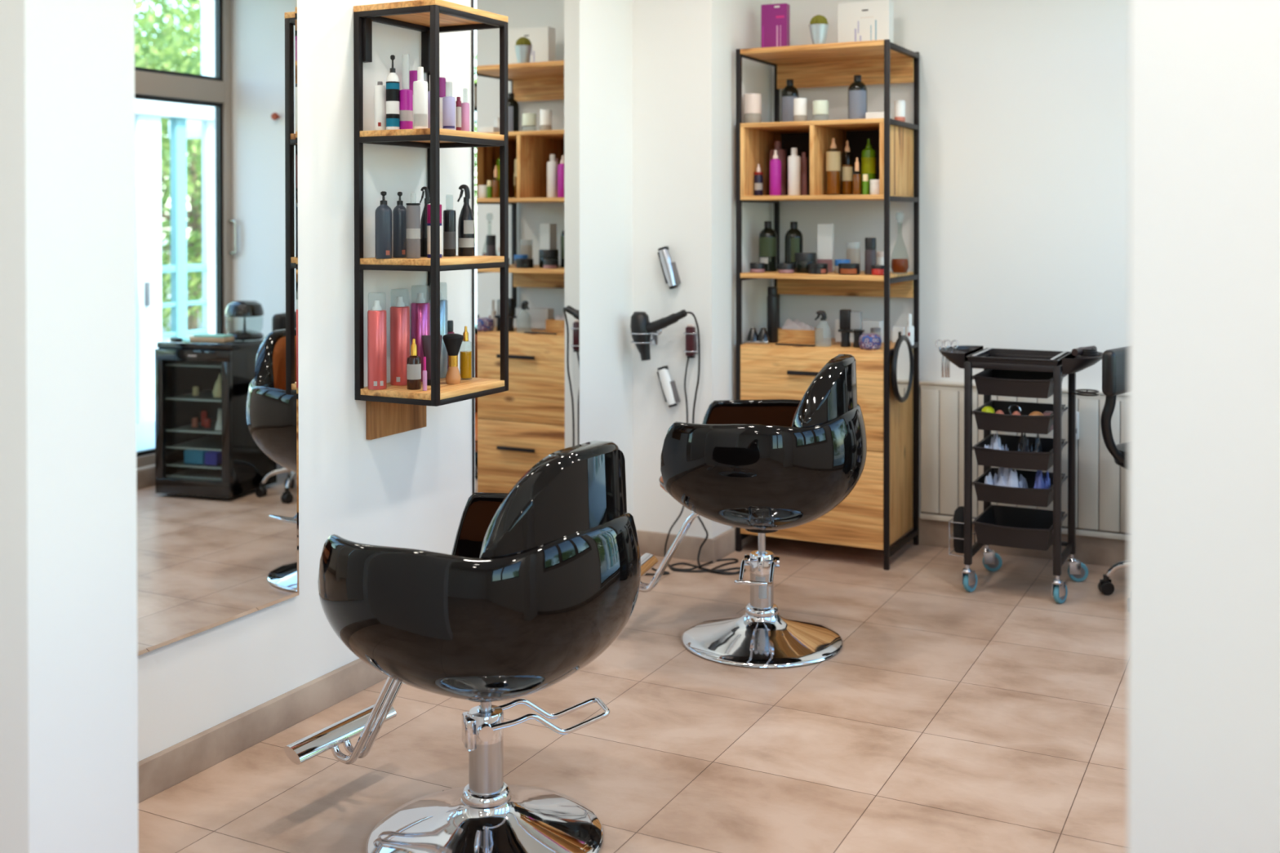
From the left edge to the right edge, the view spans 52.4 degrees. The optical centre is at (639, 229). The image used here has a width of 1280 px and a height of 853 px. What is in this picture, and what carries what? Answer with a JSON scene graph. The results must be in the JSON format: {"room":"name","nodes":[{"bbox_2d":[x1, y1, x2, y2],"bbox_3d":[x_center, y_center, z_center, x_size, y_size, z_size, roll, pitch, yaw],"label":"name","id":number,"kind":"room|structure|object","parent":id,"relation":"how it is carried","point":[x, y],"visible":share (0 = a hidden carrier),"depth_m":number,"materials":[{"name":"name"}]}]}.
{"room":"salon","nodes":[
{"label":"salon","id":0,"kind":"room"},
{"bbox_2d":[0,0,137,852],"bbox_3d":[-1.893,-0.048,2.540,2.318,2.850,0.205,0,1,27],"label":"wall","id":1,"kind":"structure","parent":0,"point":[68,688],"depth_m":1.99,"materials":[{"name":"white paint"}]},
{"bbox_2d":[137,0,633,761],"bbox_3d":[-0.664,-0.067,4.354,0.150,2.850,4.145,0,1,27],"label":"wall","id":2,"kind":"structure","parent":0,"point":[411,489],"depth_m":3.89,"materials":[{"name":"white paint"}]},
{"bbox_2d":[134,0,298,656],"bbox_3d":[-1.225,0.046,3.073,0.015,1.950,1.201,0,1,27],"label":"wall mirror","id":3,"kind":"object","parent":2,"relation":"attached to","point":[216,161],"visible":0.53,"depth_m":3.33,"materials":[{"name":"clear mirror"}]},
{"bbox_2d":[137,658,387,803],"bbox_3d":[-0.773,1.317,3.961,0.022,0.090,3.320,0,1,27],"label":"baseboard","id":4,"kind":"structure","parent":2,"relation":"attached to","point":[163,770],"depth_m":3.43,"materials":[{"name":"tile"}]},
{"bbox_2d":[353,0,508,439],"bbox_3d":[-0.626,-0.017,3.939,0.295,1.287,0.380,0,1,27],"label":"wall shelf","id":5,"kind":"object","parent":2,"relation":"attached to","point":[394,409],"visible":1,"depth_m":3.84,"materials":[{"name":"black metal"}]},
{"bbox_2d":[367,300,386,390],"bbox_3d":[-0.774,0.327,3.832,0.055,0.282,0.055,0,1,-11],"label":"can","id":6,"kind":"object","parent":5,"relation":"on","point":[376,317],"visible":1,"depth_m":3.81,"materials":[{"name":"red metal"}]},
{"bbox_2d":[373,81,386,130],"bbox_3d":[-0.764,-0.363,3.825,0.034,0.144,0.034,0,1,-11],"label":"spray can","id":7,"kind":"object","parent":5,"relation":"on","point":[380,90],"visible":0.89,"depth_m":3.81,"materials":[{"name":"white plastic"}]},
{"bbox_2d":[374,191,392,258],"bbox_3d":[-0.750,-0.014,3.811,0.050,0.196,0.049,0,1,-11],"label":"pump bottle","id":8,"kind":"object","parent":5,"relation":"on","point":[383,214],"visible":1,"depth_m":3.79,"materials":[{"name":"grey plastic"}]},
{"bbox_2d":[386,54,399,129],"bbox_3d":[-0.722,-0.401,3.798,0.039,0.219,0.039,0,1,-11],"label":"pump bottle","id":9,"kind":"object","parent":5,"relation":"on","point":[393,88],"visible":0.98,"depth_m":3.78,"materials":[{"name":"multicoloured plastic"}]},
{"bbox_2d":[392,191,406,257],"bbox_3d":[-0.715,-0.015,3.879,0.043,0.196,0.043,0,1,-10],"label":"pump bottle","id":10,"kind":"object","parent":5,"relation":"on","point":[399,211],"visible":0.96,"depth_m":3.86,"materials":[{"name":"grey plastic"}]},
{"bbox_2d":[390,296,409,385],"bbox_3d":[-0.725,0.324,3.929,0.058,0.288,0.058,0,1,-10],"label":"can","id":11,"kind":"object","parent":5,"relation":"on","point":[399,313],"visible":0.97,"depth_m":3.90,"materials":[{"name":"red metal"}]},
{"bbox_2d":[399,88,413,128],"bbox_3d":[-0.688,-0.403,3.820,0.041,0.224,0.041,0,1,-10],"label":"shampoo bottle","id":12,"kind":"object","parent":5,"relation":"on","point":[406,103],"visible":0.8,"depth_m":3.80,"materials":[{"name":"purple plastic"}]},
{"bbox_2d":[405,203,420,257],"bbox_3d":[-0.666,-0.011,3.822,0.041,0.190,0.041,0,1,-10],"label":"lotion bottle","id":13,"kind":"object","parent":5,"relation":"on","point":[413,210],"visible":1,"depth_m":3.81,"materials":[{"name":"grey plastic"}]},
{"bbox_2d":[406,338,421,390],"bbox_3d":[-0.665,0.394,3.828,0.041,0.149,0.041,0,1,-10],"label":"bottle","id":14,"kind":"object","parent":5,"relation":"on","point":[413,362],"visible":1,"depth_m":3.81,"materials":[{"name":"brown glass"}]},
{"bbox_2d":[410,293,430,382],"bbox_3d":[-0.678,0.319,4.021,0.060,0.294,0.059,0,1,-10],"label":"can","id":15,"kind":"object","parent":5,"relation":"on","point":[420,309],"visible":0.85,"depth_m":4.00,"materials":[{"name":"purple metal"}]},
{"bbox_2d":[413,66,427,128],"bbox_3d":[-0.635,-0.381,3.769,0.042,0.180,0.042,0,1,-10],"label":"shampoo bottle","id":16,"kind":"object","parent":5,"relation":"on","point":[420,86],"visible":0.88,"depth_m":3.75,"materials":[{"name":"white plastic"}]},
{"bbox_2d":[419,186,429,257],"bbox_3d":[-0.651,-0.025,3.963,0.041,0.214,0.039,0,1,-9],"label":"spray bottle","id":17,"kind":"object","parent":5,"relation":"on","point":[424,217],"visible":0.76,"depth_m":3.95,"materials":[{"name":"black plastic"}]},
{"bbox_2d":[421,335,442,385],"bbox_3d":[-0.627,0.393,3.924,0.039,0.149,0.048,0,1,41],"label":"tube","id":18,"kind":"object","parent":5,"relation":"on","point":[426,340],"visible":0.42,"depth_m":3.92,"materials":[{"name":"black plastic"}]},
{"bbox_2d":[426,197,441,257],"bbox_3d":[-0.611,-0.007,3.865,0.044,0.179,0.043,0,1,-9],"label":"bottle","id":19,"kind":"object","parent":5,"relation":"on","point":[428,204],"visible":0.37,"depth_m":3.85,"materials":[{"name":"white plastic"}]},
{"bbox_2d":[429,289,448,377],"bbox_3d":[-0.635,0.316,4.105,0.057,0.299,0.057,0,1,-9],"label":"can","id":20,"kind":"object","parent":5,"relation":"on","point":[443,303],"visible":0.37,"depth_m":4.08,"materials":[{"name":"blue metal"}]},
{"bbox_2d":[439,77,445,128],"bbox_3d":[-0.631,-0.387,4.107,0.042,0.185,0.042,0,1,-9],"label":"bottle","id":21,"kind":"object","parent":5,"relation":"on","point":[442,80],"visible":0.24,"depth_m":4.09,"materials":[{"name":"white plastic"}]},
{"bbox_2d":[442,96,455,129],"bbox_3d":[-0.582,-0.371,3.962,0.039,0.156,0.039,0,1,-8],"label":"shampoo bottle","id":22,"kind":"object","parent":5,"relation":"on","point":[448,102],"visible":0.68,"depth_m":3.95,"materials":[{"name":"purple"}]},
{"bbox_2d":[443,209,456,256],"bbox_3d":[-0.586,-0.013,4.001,0.039,0.189,0.039,0,1,-8],"label":"lotion bottle","id":23,"kind":"object","parent":5,"relation":"on","point":[449,215],"visible":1,"depth_m":3.98,"materials":[{"name":"black plastic"}]},
{"bbox_2d":[442,333,463,384],"bbox_3d":[-0.568,0.392,3.953,0.065,0.150,0.064,0,1,27],"label":"brush","id":24,"kind":"object","parent":5,"relation":"on","point":[452,342],"visible":1,"depth_m":3.94,"materials":[{"name":"brown wood"}]},
{"bbox_2d":[455,97,461,130],"bbox_3d":[-0.547,-0.346,3.921,0.017,0.107,0.016,0,1,-8],"label":"bottle","id":25,"kind":"object","parent":5,"relation":"on","point":[458,104],"visible":0.86,"depth_m":3.92,"materials":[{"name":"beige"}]},
{"bbox_2d":[461,102,469,131],"bbox_3d":[-0.542,-0.366,4.040,0.026,0.144,0.026,0,1,-8],"label":"shampoo bottle","id":26,"kind":"object","parent":5,"relation":"on","point":[464,105],"visible":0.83,"depth_m":4.03,"materials":[{"name":"pink plastic"}]},
{"bbox_2d":[457,184,475,256],"bbox_3d":[-0.541,-0.030,4.047,0.055,0.222,0.053,0,1,-8],"label":"spray bottle","id":27,"kind":"object","parent":5,"relation":"on","point":[466,226],"visible":1,"depth_m":4.03,"materials":[{"name":"black plastic"}]},
{"bbox_2d":[460,325,472,378],"bbox_3d":[-0.544,0.383,4.064,0.040,0.166,0.039,0,1,-8],"label":"oil bottle","id":28,"kind":"object","parent":5,"relation":"on","point":[466,372],"visible":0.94,"depth_m":4.05,"materials":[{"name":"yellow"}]},
{"bbox_2d":[471,0,580,494],"bbox_3d":[-0.398,-0.121,4.693,0.015,2.250,0.713,0,1,27],"label":"wall mirror","id":29,"kind":"object","parent":2,"relation":"attached to","point":[513,429],"visible":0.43,"depth_m":4.68,"materials":[{"name":"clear mirror"}]},
{"bbox_2d":[137,536,1128,852],"bbox_3d":[-0.990,1.442,1.923,4.900,0.120,8.900,0,1,27],"label":"floor","id":30,"kind":"structure","parent":0,"point":[947,717],"depth_m":3.47,"materials":[{"name":"tile"}]},
{"bbox_2d":[284,440,640,852],"bbox_3d":[-0.398,0.916,2.951,0.796,0.912,0.630,0,1,30],"label":"chair","id":31,"kind":"object","parent":30,"relation":"on","point":[540,578],"visible":1,"depth_m":2.71,"materials":[{"name":"black paint"}]},
{"bbox_2d":[639,354,866,668],"bbox_3d":[0.344,0.882,4.307,0.796,0.951,0.630,0,1,18],"label":"chair","id":32,"kind":"object","parent":30,"relation":"on","point":[762,467],"visible":1,"depth_m":4.07,"materials":[{"name":"black paint"}]},
{"bbox_2d":[659,476,667,493],"bbox_3d":[0.382,0.828,4.295,0.627,0.075,0.547,0,1,18],"label":"seat cushion","id":33,"kind":"object","parent":32,"relation":"on","point":[663,480],"depth_m":4.19,"materials":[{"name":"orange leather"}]},
{"bbox_2d":[736,39,919,570],"bbox_3d":[0.789,0.296,5.479,0.653,2.100,0.488,0,1,27],"label":"shelf unit","id":34,"kind":"object","parent":30,"relation":"on","point":[882,506],"visible":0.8,"depth_m":5.37,"materials":[{"name":"brown wood"}]},
{"bbox_2d":[743,93,761,123],"bbox_3d":[0.476,-0.509,5.500,0.074,0.128,0.074,0,1,5],"label":"jar","id":35,"kind":"object","parent":34,"relation":"on","point":[752,101],"visible":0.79,"depth_m":5.47,"materials":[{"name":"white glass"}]},
{"bbox_2d":[750,262,764,272],"bbox_3d":[0.492,0.159,5.454,0.063,0.040,0.063,0,1,5],"label":"pot","id":36,"kind":"object","parent":34,"relation":"on","point":[754,267],"visible":1,"depth_m":5.43,"materials":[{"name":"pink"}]},
{"bbox_2d":[746,327,769,343],"bbox_3d":[0.495,0.444,5.466,0.100,0.066,0.056,0,1,16],"label":"hair clip","id":37,"kind":"object","parent":34,"relation":"on","point":[753,337],"visible":1,"depth_m":5.45,"materials":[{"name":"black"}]},
{"bbox_2d":[754,164,763,195],"bbox_3d":[0.501,-0.211,5.501,0.039,0.135,0.039,0,1,5],"label":"bottle","id":38,"kind":"object","parent":34,"relation":"on","point":[758,177],"visible":0.98,"depth_m":5.49,"materials":[{"name":"blue"}]},
{"bbox_2d":[759,221,777,271],"bbox_3d":[0.549,0.071,5.581,0.078,0.215,0.078,0,1,6],"label":"bottle","id":39,"kind":"object","parent":34,"relation":"on","point":[767,236],"visible":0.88,"depth_m":5.55,"materials":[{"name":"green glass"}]},
{"bbox_2d":[767,286,777,342],"bbox_3d":[0.561,0.359,5.510,0.046,0.235,0.046,0,1,6],"label":"shampoo bottle","id":40,"kind":"object","parent":34,"relation":"on","point":[772,297],"visible":0.97,"depth_m":5.49,"materials":[{"name":"black plastic"}]},
{"bbox_2d":[760,3,790,47],"bbox_3d":[0.578,-0.858,5.556,0.113,0.205,0.052,0,1,21],"label":"product box","id":41,"kind":"object","parent":34,"relation":"on","point":[775,18],"visible":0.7,"depth_m":5.53,"materials":[{"name":"purple cardboard"}]},
{"bbox_2d":[769,150,781,195],"bbox_3d":[0.566,-0.238,5.434,0.048,0.192,0.048,0,1,6],"label":"shampoo bottle","id":42,"kind":"object","parent":34,"relation":"on","point":[775,163],"visible":0.84,"depth_m":5.42,"materials":[{"name":"purple plastic"}]},
{"bbox_2d":[769,141,786,195],"bbox_3d":[0.592,-0.262,5.589,0.073,0.236,0.072,0,1,6],"label":"shampoo bottle","id":43,"kind":"object","parent":34,"relation":"on","point":[781,153],"visible":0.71,"depth_m":5.56,"materials":[{"name":"red"}]},
{"bbox_2d":[778,262,794,273],"bbox_3d":[0.607,0.160,5.395,0.065,0.040,0.065,0,1,6],"label":"pot","id":44,"kind":"object","parent":34,"relation":"on","point":[784,268],"visible":1,"depth_m":5.37,"materials":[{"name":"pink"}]},
{"bbox_2d":[781,79,799,121],"bbox_3d":[0.641,-0.544,5.561,0.075,0.196,0.075,0,1,7],"label":"bottle","id":45,"kind":"object","parent":34,"relation":"on","point":[789,92],"visible":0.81,"depth_m":5.53,"materials":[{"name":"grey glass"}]},
{"bbox_2d":[784,221,803,271],"bbox_3d":[0.654,0.072,5.527,0.077,0.213,0.077,0,1,7],"label":"bottle","id":46,"kind":"object","parent":34,"relation":"on","point":[793,239],"visible":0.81,"depth_m":5.50,"materials":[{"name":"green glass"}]},
{"bbox_2d":[787,147,800,195],"bbox_3d":[0.643,-0.242,5.429,0.053,0.199,0.052,0,1,7],"label":"shampoo bottle","id":47,"kind":"object","parent":34,"relation":"on","point":[793,161],"visible":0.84,"depth_m":5.41,"materials":[{"name":"white plastic"}]},
{"bbox_2d":[793,97,806,121],"bbox_3d":[0.665,-0.494,5.404,0.055,0.100,0.055,0,1,7],"label":"jar","id":48,"kind":"object","parent":34,"relation":"on","point":[799,104],"visible":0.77,"depth_m":5.38,"materials":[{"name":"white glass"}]},
{"bbox_2d":[777,327,822,343],"bbox_3d":[0.677,0.449,5.542,0.176,0.055,0.120,0,1,25],"label":"wooden box","id":49,"kind":"object","parent":34,"relation":"on","point":[788,335],"visible":0.93,"depth_m":5.49,"materials":[{"name":"brown wood"}]},
{"bbox_2d":[781,318,814,330],"bbox_3d":[0.677,0.423,5.542,0.152,0.087,0.092,0,1,25],"label":"folded towel","id":50,"kind":"object","parent":49,"relation":"in","point":[796,324],"visible":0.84,"depth_m":5.52,"materials":[{"name":"grey fabric"}]},
{"bbox_2d":[800,151,807,195],"bbox_3d":[0.690,-0.235,5.483,0.028,0.183,0.028,0,1,7],"label":"shampoo bottle","id":51,"kind":"object","parent":34,"relation":"on","point":[803,158],"visible":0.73,"depth_m":5.47,"materials":[{"name":"red plastic"}]},
{"bbox_2d":[795,252,816,272],"bbox_3d":[0.693,0.138,5.441,0.091,0.083,0.090,0,1,7],"label":"jar","id":52,"kind":"object","parent":34,"relation":"on","point":[802,260],"visible":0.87,"depth_m":5.40,"materials":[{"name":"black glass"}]},
{"bbox_2d":[807,262,827,274],"bbox_3d":[0.728,0.160,5.333,0.082,0.042,0.081,0,1,8],"label":"pot","id":53,"kind":"object","parent":34,"relation":"on","point":[812,268],"visible":1,"depth_m":5.30,"materials":[{"name":"black plastic"}]},
{"bbox_2d":[808,14,829,44],"bbox_3d":[0.732,-0.816,5.321,0.084,0.125,0.084,0,1,27],"label":"potted cactus","id":54,"kind":"object","parent":34,"relation":"on","point":[819,25],"visible":0.98,"depth_m":5.29,"materials":[{"name":"white ceramic"}]},
{"bbox_2d":[808,23,829,44],"bbox_3d":[0.732,-0.795,5.322,0.084,0.084,0.084,0,1,27],"label":"pot","id":55,"kind":"object","parent":54,"relation":"attached to","point":[819,32],"depth_m":5.29,"materials":[{"name":"silver metal"}]},
{"bbox_2d":[813,100,828,115],"bbox_3d":[0.745,-0.487,5.363,0.065,0.087,0.064,0,1,8],"label":"jar","id":56,"kind":"object","parent":34,"relation":"on","point":[820,107],"visible":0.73,"depth_m":5.33,"materials":[{"name":"white plastic"}]},
{"bbox_2d":[817,223,833,272],"bbox_3d":[0.783,0.077,5.495,0.064,0.204,0.052,0,1,16],"label":"product box","id":57,"kind":"object","parent":34,"relation":"on","point":[824,231],"visible":0.72,"depth_m":5.47,"materials":[{"name":"white cardboard"}]},
{"bbox_2d":[826,137,840,194],"bbox_3d":[0.795,-0.260,5.351,0.060,0.236,0.060,0,1,8],"label":"oil bottle","id":58,"kind":"object","parent":34,"relation":"on","point":[833,157],"visible":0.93,"depth_m":5.33,"materials":[{"name":"brown"}]},
{"bbox_2d":[841,140,852,194],"bbox_3d":[0.856,-0.256,5.376,0.047,0.227,0.048,0,1,9],"label":"oil bottle","id":59,"kind":"object","parent":34,"relation":"on","point":[846,170],"visible":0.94,"depth_m":5.36,"materials":[{"name":"brown glass"}]},
{"bbox_2d":[838,262,859,275],"bbox_3d":[0.847,0.159,5.272,0.086,0.044,0.086,0,1,9],"label":"pot","id":60,"kind":"object","parent":34,"relation":"on","point":[846,268],"visible":1,"depth_m":5.24,"materials":[{"name":"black plastic"}]},
{"bbox_2d":[838,309,865,347],"bbox_3d":[0.863,0.403,5.312,0.104,0.152,0.043,0,1,21],"label":"brushes","id":61,"kind":"object","parent":34,"relation":"on","point":[850,321],"visible":0.94,"depth_m":5.30,"materials":[{"name":"black plastic"}]},
{"bbox_2d":[846,248,860,271],"bbox_3d":[0.892,0.116,5.440,0.058,0.126,0.058,0,1,9],"label":"jar","id":62,"kind":"object","parent":34,"relation":"on","point":[852,254],"visible":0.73,"depth_m":5.42,"materials":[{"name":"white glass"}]},
{"bbox_2d":[852,157,861,194],"bbox_3d":[0.878,-0.217,5.264,0.037,0.152,0.036,0,1,9],"label":"oil bottle","id":63,"kind":"object","parent":34,"relation":"on","point":[856,177],"visible":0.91,"depth_m":5.25,"materials":[{"name":"brown glass"}]},
{"bbox_2d":[848,75,866,119],"bbox_3d":[0.895,-0.540,5.353,0.077,0.191,0.077,0,1,10],"label":"bottle","id":64,"kind":"object","parent":34,"relation":"on","point":[857,90],"visible":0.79,"depth_m":5.32,"materials":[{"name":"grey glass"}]},
{"bbox_2d":[835,319,883,342],"bbox_3d":[0.928,0.429,5.504,0.194,0.094,0.058,0,1,27],"label":"product box","id":65,"kind":"object","parent":34,"relation":"on","point":[867,325],"visible":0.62,"depth_m":5.47,"materials":[{"name":"white cardboard"}]},
{"bbox_2d":[837,0,893,43],"bbox_3d":[0.953,-0.858,5.500,0.224,0.205,0.068,0,1,27],"label":"product box","id":66,"kind":"object","parent":34,"relation":"on","point":[865,20],"visible":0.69,"depth_m":5.47,"materials":[{"name":"white cardboard"}]},
{"bbox_2d":[861,138,875,194],"bbox_3d":[0.938,-0.258,5.334,0.058,0.233,0.057,0,1,10],"label":"shampoo bottle","id":67,"kind":"object","parent":34,"relation":"on","point":[868,154],"visible":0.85,"depth_m":5.31,"materials":[{"name":"green plastic"}]},
{"bbox_2d":[858,333,881,349],"bbox_3d":[0.926,0.448,5.235,0.092,0.062,0.092,0,1,27],"label":"tin","id":68,"kind":"object","parent":34,"relation":"on","point":[866,340],"visible":1,"depth_m":5.20,"materials":[{"name":"blue metal"}]},
{"bbox_2d":[864,237,876,274],"bbox_3d":[0.934,0.106,5.272,0.046,0.149,0.046,0,1,10],"label":"spray can","id":69,"kind":"object","parent":34,"relation":"on","point":[870,252],"visible":0.89,"depth_m":5.25,"materials":[{"name":"grey"}]},
{"bbox_2d":[870,179,879,194],"bbox_3d":[0.951,-0.171,5.239,0.051,0.061,0.051,0,1,10],"label":"jar","id":70,"kind":"object","parent":34,"relation":"on","point":[874,184],"visible":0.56,"depth_m":5.21,"materials":[{"name":"white plastic"}]},
{"bbox_2d":[892,325,905,342],"bbox_3d":[1.097,0.443,5.507,0.051,0.066,0.041,0,1,27],"label":"product box","id":71,"kind":"object","parent":34,"relation":"on","point":[895,329],"visible":0.62,"depth_m":5.49,"materials":[{"name":"white cardboard"}]},
{"bbox_2d":[893,100,905,121],"bbox_3d":[1.077,-0.490,5.396,0.045,0.090,0.045,0,1,11],"label":"jar","id":72,"kind":"object","parent":34,"relation":"on","point":[899,105],"visible":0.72,"depth_m":5.38,"materials":[{"name":"white plastic"}]},
{"bbox_2d":[891,238,909,274],"bbox_3d":[1.066,0.053,5.339,0.077,0.255,0.076,0,1,27],"label":"decanter","id":73,"kind":"object","parent":34,"relation":"on","point":[898,265],"visible":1,"depth_m":5.31,"materials":[{"name":"brown"}]},
{"bbox_2d":[891,331,913,402],"bbox_3d":[1.060,0.555,5.263,0.026,0.286,0.272,0,1,27],"label":"round mirror","id":74,"kind":"object","parent":34,"relation":"attached to","point":[902,362],"visible":1,"depth_m":5.25,"materials":[{"name":"black plastic"}]},
{"bbox_2d":[904,313,914,345],"bbox_3d":[1.115,0.413,5.385,0.037,0.130,0.038,0,1,12],"label":"lotion bottle","id":75,"kind":"object","parent":34,"relation":"on","point":[908,329],"visible":0.91,"depth_m":5.37,"materials":[{"name":"white plastic"}]},
{"bbox_2d":[938,345,1102,604],"bbox_3d":[1.437,0.906,4.912,0.605,0.890,0.395,0,1,27],"label":"trolley","id":76,"kind":"object","parent":30,"relation":"on","point":[1007,372],"visible":0.98,"depth_m":4.81,"materials":[{"name":"black plastic"}]},
{"bbox_2d":[935,339,958,377],"bbox_3d":[1.180,0.496,5.001,0.087,0.146,0.033,0,1,16],"label":"scissors","id":77,"kind":"object","parent":76,"relation":"in","point":[944,340],"visible":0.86,"depth_m":5.01,"materials":[{"name":"silver metal"}]},
{"bbox_2d":[938,345,983,368],"bbox_3d":[1.225,0.489,5.019,0.128,0.058,0.321,0,1,27],"label":"tray","id":78,"kind":"object","parent":76,"relation":"on","point":[960,357],"depth_m":4.91,"materials":[{"name":"black plastic"}]},
{"bbox_2d":[948,517,975,556],"bbox_3d":[1.236,1.177,4.995,0.080,0.130,0.105,0,1,27],"label":"wire basket","id":79,"kind":"object","parent":76,"relation":"hanging from","point":[974,518],"visible":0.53,"depth_m":4.96,"materials":[{"name":"silver metal"}]},
{"bbox_2d":[952,506,964,553],"bbox_3d":[1.236,1.149,4.994,0.068,0.176,0.068,0,1,27],"label":"neck duster","id":80,"kind":"object","parent":79,"relation":"in","point":[958,517],"visible":0.61,"depth_m":4.97,"materials":[{"name":"black"}]},
{"bbox_2d":[984,431,1008,450],"bbox_3d":[1.328,0.811,4.854,0.090,0.112,0.100,0,1,27],"label":"folded cloth","id":81,"kind":"object","parent":76,"relation":"in","point":[995,443],"visible":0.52,"depth_m":4.84,"materials":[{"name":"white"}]},
{"bbox_2d":[984,466,1027,488],"bbox_3d":[1.364,0.926,4.848,0.156,0.147,0.120,0,1,27],"label":"folded cloth","id":82,"kind":"object","parent":76,"relation":"in","point":[1006,477],"visible":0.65,"depth_m":4.82,"materials":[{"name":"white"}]},
{"bbox_2d":[966,347,1071,365],"bbox_3d":[1.436,0.487,4.908,0.330,0.037,0.345,0,1,27],"label":"tray","id":83,"kind":"object","parent":76,"relation":"on","point":[980,356],"depth_m":4.88,"materials":[{"name":"black plastic"}]},
{"bbox_2d":[1017,432,1042,452],"bbox_3d":[1.439,0.805,4.820,0.096,0.124,0.120,0,1,27],"label":"cape","id":84,"kind":"object","parent":76,"relation":"in","point":[1023,445],"visible":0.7,"depth_m":4.80,"materials":[{"name":"grey fabric"}]},
{"bbox_2d":[1033,470,1050,488],"bbox_3d":[1.477,0.926,4.791,0.060,0.147,0.120,0,1,27],"label":"folded cloth","id":85,"kind":"object","parent":76,"relation":"in","point":[1040,482],"visible":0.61,"depth_m":4.77,"materials":[{"name":"blue fabric"}]},
{"bbox_2d":[1062,351,1102,373],"bbox_3d":[1.650,0.490,4.802,0.128,0.058,0.321,0,1,27],"label":"tray","id":86,"kind":"object","parent":76,"relation":"on","point":[1071,364],"depth_m":4.69,"materials":[{"name":"black plastic"}]},
{"bbox_2d":[1071,345,1098,356],"bbox_3d":[1.641,0.446,4.779,0.086,0.030,0.139,0,1,30],"label":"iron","id":87,"kind":"object","parent":76,"relation":"on","point":[1091,351],"visible":1,"depth_m":4.74,"materials":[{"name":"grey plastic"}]},
{"bbox_2d":[1097,346,1128,608],"bbox_3d":[1.872,0.883,4.679,0.418,0.939,0.526,0,1,17],"label":"stool","id":88,"kind":"object","parent":30,"relation":"on","point":[1115,362],"visible":0.27,"depth_m":4.63,"materials":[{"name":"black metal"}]},
{"bbox_2d":[632,0,772,538],"bbox_3d":[0.284,-0.081,5.650,0.360,2.850,0.675,0,1,27],"label":"wall column","id":89,"kind":"structure","parent":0,"point":[684,51],"depth_m":5.37,"materials":[{"name":"white paint"}]},
{"bbox_2d":[630,309,687,360],"bbox_3d":[0.088,0.427,5.294,0.251,0.214,0.147,0,1,27],"label":"hair dryer","id":90,"kind":"object","parent":89,"relation":"attached to","point":[645,333],"visible":1,"depth_m":5.27,"materials":[{"name":"black plastic"}]},
{"bbox_2d":[669,311,745,574],"bbox_3d":[0.265,0.839,5.159,0.297,1.022,0.165,0,1,27],"label":"power cord","id":91,"kind":"object","parent":90,"relation":"hanging from","point":[722,571],"visible":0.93,"depth_m":5.22,"materials":[{"name":"black plastic"}]},
{"bbox_2d":[657,365,679,407],"bbox_3d":[0.115,0.642,5.337,0.090,0.169,0.050,0,1,27],"label":"hair clipper","id":92,"kind":"object","parent":89,"relation":"attached to","point":[669,390],"visible":1,"depth_m":5.32,"materials":[{"name":"white plastic"}]},
{"bbox_2d":[657,245,680,288],"bbox_3d":[0.118,0.155,5.330,0.090,0.175,0.050,0,1,27],"label":"hair clipper","id":93,"kind":"object","parent":89,"relation":"attached to","point":[669,269],"visible":1,"depth_m":5.31,"materials":[{"name":"silver metal"}]},
{"bbox_2d":[636,529,715,563],"bbox_3d":[0.145,1.300,5.346,0.356,0.094,0.018,0,1,27],"label":"baseboard","id":94,"kind":"structure","parent":89,"relation":"attached to","point":[653,543],"depth_m":5.33,"materials":[{"name":"tile"}]},
{"bbox_2d":[683,324,697,358],"bbox_3d":[0.206,0.453,5.287,0.050,0.135,0.053,0,1,27],"label":"beard trimmer","id":95,"kind":"object","parent":89,"relation":"attached to","point":[691,336],"visible":1,"depth_m":5.27,"materials":[{"name":"red plastic"}]},
{"bbox_2d":[664,356,738,570],"bbox_3d":[0.244,0.933,5.219,0.302,0.832,0.188,0,1,4],"label":"power cord","id":96,"kind":"object","parent":95,"relation":"hanging from","point":[687,361],"visible":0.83,"depth_m":5.28,"materials":[{"name":"black plastic"}]},
{"bbox_2d":[772,0,1129,517],"bbox_3d":[1.534,-0.080,5.476,3.046,2.850,0.150,0,1,27],"label":"wall","id":97,"kind":"structure","parent":0,"point":[1024,104],"depth_m":5.41,"materials":[{"name":"white paint"}]},
{"bbox_2d":[712,527,758,561],"bbox_3d":[0.449,1.298,5.569,0.018,0.094,0.655,0,1,27],"label":"baseboard","id":98,"kind":"structure","parent":97,"relation":"attached to","point":[726,542],"depth_m":5.38,"materials":[{"name":"tile"}]},
{"bbox_2d":[895,517,1128,566],"bbox_3d":[1.731,1.292,5.293,2.517,0.110,0.020,0,1,27],"label":"baseboard","id":99,"kind":"structure","parent":97,"relation":"attached to","point":[1089,550],"depth_m":5.31,"materials":[{"name":"tile"}]},
{"bbox_2d":[919,380,1128,540],"bbox_3d":[1.877,0.937,5.195,1.532,0.584,0.056,0,1,27],"label":"radiator","id":100,"kind":"object","parent":97,"relation":"attached to","point":[1101,484],"visible":0.37,"depth_m":5.28,"materials":[{"name":"white metal"}]},
{"bbox_2d":[919,380,1128,401],"bbox_3d":[1.877,0.662,5.192,1.532,0.034,0.056,0,1,27],"label":"grille","id":101,"kind":"object","parent":100,"relation":"attached to","point":[928,388],"depth_m":5.41,"materials":[{"name":"white metal"}]},
{"bbox_2d":[1127,0,1279,852],"bbox_3d":[0.750,-0.037,1.192,0.547,2.850,0.205,0,1,27],"label":"wall","id":102,"kind":"structure","parent":0,"point":[1203,673],"depth_m":1.20,"materials":[{"name":"white paint"}]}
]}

